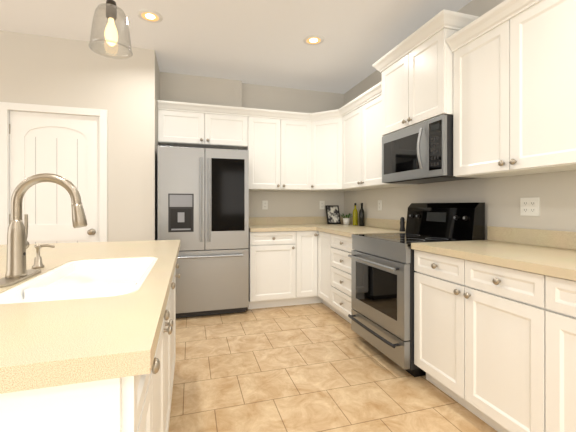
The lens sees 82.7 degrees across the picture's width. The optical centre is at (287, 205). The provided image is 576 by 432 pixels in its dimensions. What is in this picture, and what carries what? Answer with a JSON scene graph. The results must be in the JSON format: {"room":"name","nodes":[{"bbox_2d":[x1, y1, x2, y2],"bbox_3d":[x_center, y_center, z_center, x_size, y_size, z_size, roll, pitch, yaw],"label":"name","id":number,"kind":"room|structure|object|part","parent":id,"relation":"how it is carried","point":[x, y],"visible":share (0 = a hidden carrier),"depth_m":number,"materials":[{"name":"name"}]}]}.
{"room":"kitchen","nodes":[
{"label":"kitchen","id":0,"kind":"room"},
{"bbox_2d":[0,30,159,241],"bbox_3d":[-3.681,-0.205,2.996,4.654,2.740,0.737,0,0,-17],"label":"wall","id":1,"kind":"structure","parent":0,"point":[55,71],"depth_m":3.20,"materials":[{"name":"grey paint"}]},
{"bbox_2d":[0,102,106,244],"bbox_3d":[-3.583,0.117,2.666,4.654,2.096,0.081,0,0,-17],"label":"door frame","id":2,"kind":"structure","parent":1,"relation":"attached to","point":[6,108],"depth_m":2.99,"materials":[{"name":"white wood"}]},
{"bbox_2d":[9,111,99,243],"bbox_3d":[-2.174,0.146,3.064,0.737,2.025,0.106,0,0,-17],"label":"pantry door","id":3,"kind":"structure","parent":1,"relation":"in","point":[66,146],"depth_m":3.09,"materials":[{"name":"white paint"}]},
{"bbox_2d":[0,0,471,93],"bbox_3d":[-1.446,-1.625,-0.279,7.270,0.100,8.290,0,0,-17],"label":"ceiling","id":4,"kind":"structure","parent":0,"point":[258,42],"depth_m":2.96,"materials":[{"name":"white paint"}]},
{"bbox_2d":[88,0,132,59],"bbox_3d":[-0.931,-1.196,1.726,0.206,0.758,0.206,0,0,-17],"label":"pendant light","id":5,"kind":"object","parent":4,"relation":"hanging from","point":[110,31],"visible":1,"depth_m":1.70,"materials":[{"name":"clear glass"}]},
{"bbox_2d":[137,9,162,22],"bbox_3d":[-1.143,-1.571,2.717,0.194,0.007,0.194,0,0,-17],"label":"recessed light","id":6,"kind":"object","parent":4,"relation":"in","point":[148,15],"visible":1,"depth_m":2.71,"materials":[{"name":"white"}]},
{"bbox_2d":[303,35,323,44],"bbox_3d":[0.243,-1.571,3.109,0.194,0.007,0.194,0,0,-17],"label":"recessed light","id":7,"kind":"object","parent":4,"relation":"in","point":[313,39],"visible":1,"depth_m":3.09,"materials":[{"name":"white"}]},
{"bbox_2d":[160,72,343,216],"bbox_3d":[-0.325,-0.205,4.286,2.516,2.740,0.180,0,0,-17],"label":"wall","id":8,"kind":"structure","parent":0,"point":[175,87],"depth_m":4.30,"materials":[{"name":"grey paint"}]},
{"bbox_2d":[158,108,245,149],"bbox_3d":[-0.988,-0.891,3.863,0.998,0.370,0.248,0,0,-17],"label":"upper cabinet","id":9,"kind":"object","parent":8,"relation":"attached to","point":[177,127],"depth_m":3.74,"materials":[{"name":"white wood"}]},
{"bbox_2d":[262,201,267,208],"bbox_3d":[-0.299,-0.013,4.278,0.072,0.116,0.009,0,0,-17],"label":"electrical outlet","id":10,"kind":"object","parent":8,"relation":"attached to","point":[264,204],"visible":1,"depth_m":4.28,"materials":[{"name":"white plastic"}]},
{"bbox_2d":[246,112,309,190],"bbox_3d":[-0.135,-0.638,4.158,0.806,0.875,0.328,0,0,-17],"label":"upper cabinet","id":11,"kind":"object","parent":8,"relation":"attached to","point":[278,147],"depth_m":3.99,"materials":[{"name":"white wood"}]},
{"bbox_2d":[320,201,324,208],"bbox_3d":[0.469,-0.013,4.506,0.072,0.116,0.009,0,0,-17],"label":"electrical outlet","id":12,"kind":"object","parent":8,"relation":"attached to","point":[322,204],"visible":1,"depth_m":4.50,"materials":[{"name":"white plastic"}]},
{"bbox_2d":[169,303,497,431],"bbox_3d":[-1.446,1.214,-0.279,7.270,0.100,8.290,0,0,-17],"label":"floor","id":13,"kind":"structure","parent":0,"point":[317,367],"depth_m":2.16,"materials":[{"name":"tile"}]},
{"bbox_2d":[0,240,179,431],"bbox_3d":[-1.025,0.705,1.312,1.085,0.920,1.900,0,0,-17],"label":"kitchen island","id":14,"kind":"object","parent":13,"relation":"on","point":[138,403],"depth_m":0.68,"materials":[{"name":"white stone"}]},
{"bbox_2d":[0,173,86,286],"bbox_3d":[-0.824,0.066,1.122,0.240,0.356,0.260,0,0,-17],"label":"faucet","id":15,"kind":"object","parent":14,"relation":"on","point":[18,244],"visible":1,"depth_m":1.09,"materials":[{"name":"silver metal"}]},
{"bbox_2d":[32,244,54,267],"bbox_3d":[-0.972,0.198,1.302,0.076,0.091,0.039,0,0,-17],"label":"soap pump","id":16,"kind":"object","parent":14,"relation":"on","point":[38,261],"visible":0.98,"depth_m":1.29,"materials":[{"name":"silver metal"}]},
{"bbox_3d":[-1.025,0.347,1.312,1.085,0.206,1.900,0,0,-17],"label":"kitchen island top","id":17,"kind":"part","parent":14,"relation":"part of","materials":[{"name":"beige stone"}]},
{"bbox_2d":[158,145,248,317],"bbox_3d":[-0.936,0.269,3.646,0.915,1.762,0.656,0,0,-17],"label":"fridge","id":18,"kind":"object","parent":13,"relation":"on","point":[203,205],"visible":0.88,"depth_m":3.40,"materials":[{"name":"grey metal"}]},
{"bbox_2d":[247,231,298,308],"bbox_3d":[-0.252,0.725,3.972,0.536,0.880,0.618,0,0,-17],"label":"base cabinet","id":19,"kind":"object","parent":13,"relation":"on","point":[273,256],"depth_m":3.69,"materials":[{"name":"white wood"}]},
{"bbox_2d":[249,224,312,231],"bbox_3d":[-0.144,0.265,3.988,0.750,0.040,0.650,0,0,-17],"label":"countertop","id":20,"kind":"structure","parent":19,"relation":"on","point":[284,227],"depth_m":3.73,"materials":[{"name":"beige stone"}]},
{"bbox_2d":[299,231,314,304],"bbox_3d":[0.130,0.725,4.086,0.261,0.880,0.618,0,0,-17],"label":"base cabinet","id":21,"kind":"object","parent":13,"relation":"on","point":[306,238],"depth_m":3.80,"materials":[{"name":"white wood"}]},
{"bbox_2d":[315,231,326,305],"bbox_3d":[0.709,0.725,3.741,0.643,0.880,0.367,0,0,-17],"label":"base cabinet","id":22,"kind":"object","parent":13,"relation":"on","point":[320,237],"depth_m":3.76,"materials":[{"name":"white wood"}]},
{"bbox_2d":[327,233,352,322],"bbox_3d":[0.844,0.725,3.288,0.643,0.880,0.580,0,0,-17],"label":"base cabinet","id":23,"kind":"object","parent":13,"relation":"on","point":[339,247],"depth_m":3.29,"materials":[{"name":"white wood"}]},
{"bbox_2d":[313,223,405,236],"bbox_3d":[0.679,0.265,3.753,0.693,0.040,1.570,0,0,-17],"label":"countertop","id":24,"kind":"structure","parent":23,"relation":"on","point":[339,229],"depth_m":3.41,"materials":[{"name":"beige stone"}]},
{"bbox_2d":[249,216,342,224],"bbox_3d":[0.083,0.195,4.383,1.410,0.100,0.023,0,0,-17],"label":"kitchen back","id":25,"kind":"object","parent":24,"relation":"on","point":[252,220],"depth_m":4.35,"materials":[{"name":"beige stone"}]},
{"bbox_2d":[325,205,340,223],"bbox_3d":[0.613,0.117,4.447,0.200,0.251,0.075,0,0,-23],"label":"framed photo","id":26,"kind":"object","parent":24,"relation":"on","point":[332,214],"visible":0.93,"depth_m":4.44,"materials":[{"name":"black"}]},
{"bbox_2d":[340,213,351,224],"bbox_3d":[0.765,0.165,4.287,0.180,0.158,0.170,0,0,-17],"label":"plant pot","id":27,"kind":"object","parent":24,"relation":"on","point":[346,220],"visible":1,"depth_m":4.26,"materials":[{"name":"white ceramic"}]},
{"bbox_2d":[353,203,357,224],"bbox_3d":[0.852,0.103,4.146,0.064,0.280,0.064,0,0,-17],"label":"oil bottle","id":28,"kind":"object","parent":24,"relation":"on","point":[355,216],"visible":1,"depth_m":4.12,"materials":[{"name":"yellow glass"}]},
{"bbox_2d":[359,203,364,225],"bbox_3d":[0.901,0.103,3.998,0.064,0.280,0.064,0,0,-17],"label":"vinegar bottle","id":29,"kind":"object","parent":24,"relation":"on","point":[361,217],"visible":1,"depth_m":3.98,"materials":[{"name":"black glass"}]},
{"bbox_2d":[345,217,406,230],"bbox_3d":[1.002,0.195,3.849,0.020,0.100,1.570,0,0,-17],"label":"kitchen back","id":30,"kind":"object","parent":24,"relation":"on","point":[372,222],"depth_m":3.64,"materials":[{"name":"beige stone"}]},
{"bbox_2d":[399,217,404,231],"bbox_3d":[1.098,0.175,3.144,0.054,0.137,0.053,0,0,-17],"label":"pepper mill","id":31,"kind":"object","parent":24,"relation":"on","point":[402,224],"visible":1,"depth_m":3.13,"materials":[{"name":"grey paint"}]},
{"bbox_2d":[348,202,484,376],"bbox_3d":[0.957,0.570,2.617,0.741,1.190,0.758,0,0,-17],"label":"stove","id":32,"kind":"object","parent":13,"relation":"on","point":[381,316],"visible":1,"depth_m":2.44,"materials":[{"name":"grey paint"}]},
{"bbox_2d":[414,250,538,431],"bbox_3d":[1.266,0.725,1.869,0.643,0.880,0.840,0,0,-17],"label":"base cabinet","id":33,"kind":"object","parent":13,"relation":"on","point":[495,347],"depth_m":1.68,"materials":[{"name":"white wood"}]},
{"bbox_2d":[411,240,575,280],"bbox_3d":[1.493,0.265,1.061,0.668,0.040,2.522,0,0,-17],"label":"countertop","id":34,"kind":"structure","parent":33,"relation":"on","point":[553,262],"depth_m":1.69,"materials":[{"name":"beige stone"}]},
{"bbox_2d":[487,226,575,249],"bbox_3d":[1.804,0.195,1.154,0.020,0.100,2.522,0,0,-17],"label":"kitchen back","id":35,"kind":"object","parent":34,"relation":"on","point":[555,239],"depth_m":2.03,"materials":[{"name":"beige stone"}]},
{"bbox_2d":[539,274,575,431],"bbox_3d":[1.506,0.725,1.064,0.643,0.880,0.840,0,0,-17],"label":"base cabinet","id":36,"kind":"object","parent":13,"relation":"on","point":[557,296],"depth_m":1.33,"materials":[{"name":"white wood"}]},
{"bbox_2d":[344,0,575,239],"bbox_3d":[1.990,-0.205,0.744,0.100,2.740,8.290,0,0,-17],"label":"wall","id":37,"kind":"structure","parent":0,"point":[554,192],"depth_m":2.37,"materials":[{"name":"grey paint"}]},
{"bbox_2d":[310,108,345,190],"bbox_3d":[0.474,-0.677,4.026,0.310,0.940,0.310,0,0,-17],"label":"upper cabinet","id":38,"kind":"object","parent":37,"relation":"attached to","point":[325,126],"depth_m":4.02,"materials":[{"name":"white wood"}]},
{"bbox_2d":[378,200,381,209],"bbox_3d":[1.044,-0.007,3.731,0.009,0.116,0.072,0,0,-17],"label":"electrical outlet","id":39,"kind":"object","parent":37,"relation":"attached to","point":[379,204],"visible":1,"depth_m":3.72,"materials":[{"name":"white plastic"}]},
{"bbox_2d":[342,92,417,191],"bbox_3d":[0.939,-0.638,3.517,0.328,0.875,0.955,0,0,-17],"label":"upper cabinet","id":40,"kind":"object","parent":37,"relation":"attached to","point":[361,146],"depth_m":3.46,"materials":[{"name":"white wood"}]},
{"bbox_2d":[378,12,493,139],"bbox_3d":[1.153,-0.972,2.675,0.398,0.672,0.770,0,0,-17],"label":"upper cabinet","id":41,"kind":"object","parent":37,"relation":"attached to","point":[416,86],"depth_m":2.46,"materials":[{"name":"white wood"}]},
{"bbox_2d":[382,115,475,183],"bbox_3d":[1.123,-0.417,2.666,0.457,0.427,0.764,0,0,-17],"label":"microwave","id":42,"kind":"object","parent":41,"relation":"attached to","point":[421,153],"visible":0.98,"depth_m":2.48,"materials":[{"name":"grey metal"}]},
{"bbox_2d":[453,0,575,177],"bbox_3d":[1.418,-0.638,1.910,0.328,0.875,0.838,0,0,-17],"label":"upper cabinet","id":43,"kind":"object","parent":37,"relation":"attached to","point":[498,82],"depth_m":1.81,"materials":[{"name":"white wood"}]},
{"bbox_2d":[520,197,538,215],"bbox_3d":[1.535,0.004,2.082,0.009,0.116,0.118,0,0,-17],"label":"electrical outlet","id":44,"kind":"object","parent":37,"relation":"attached to","point":[529,206],"visible":1,"depth_m":2.08,"materials":[{"name":"white plastic"}]}
]}

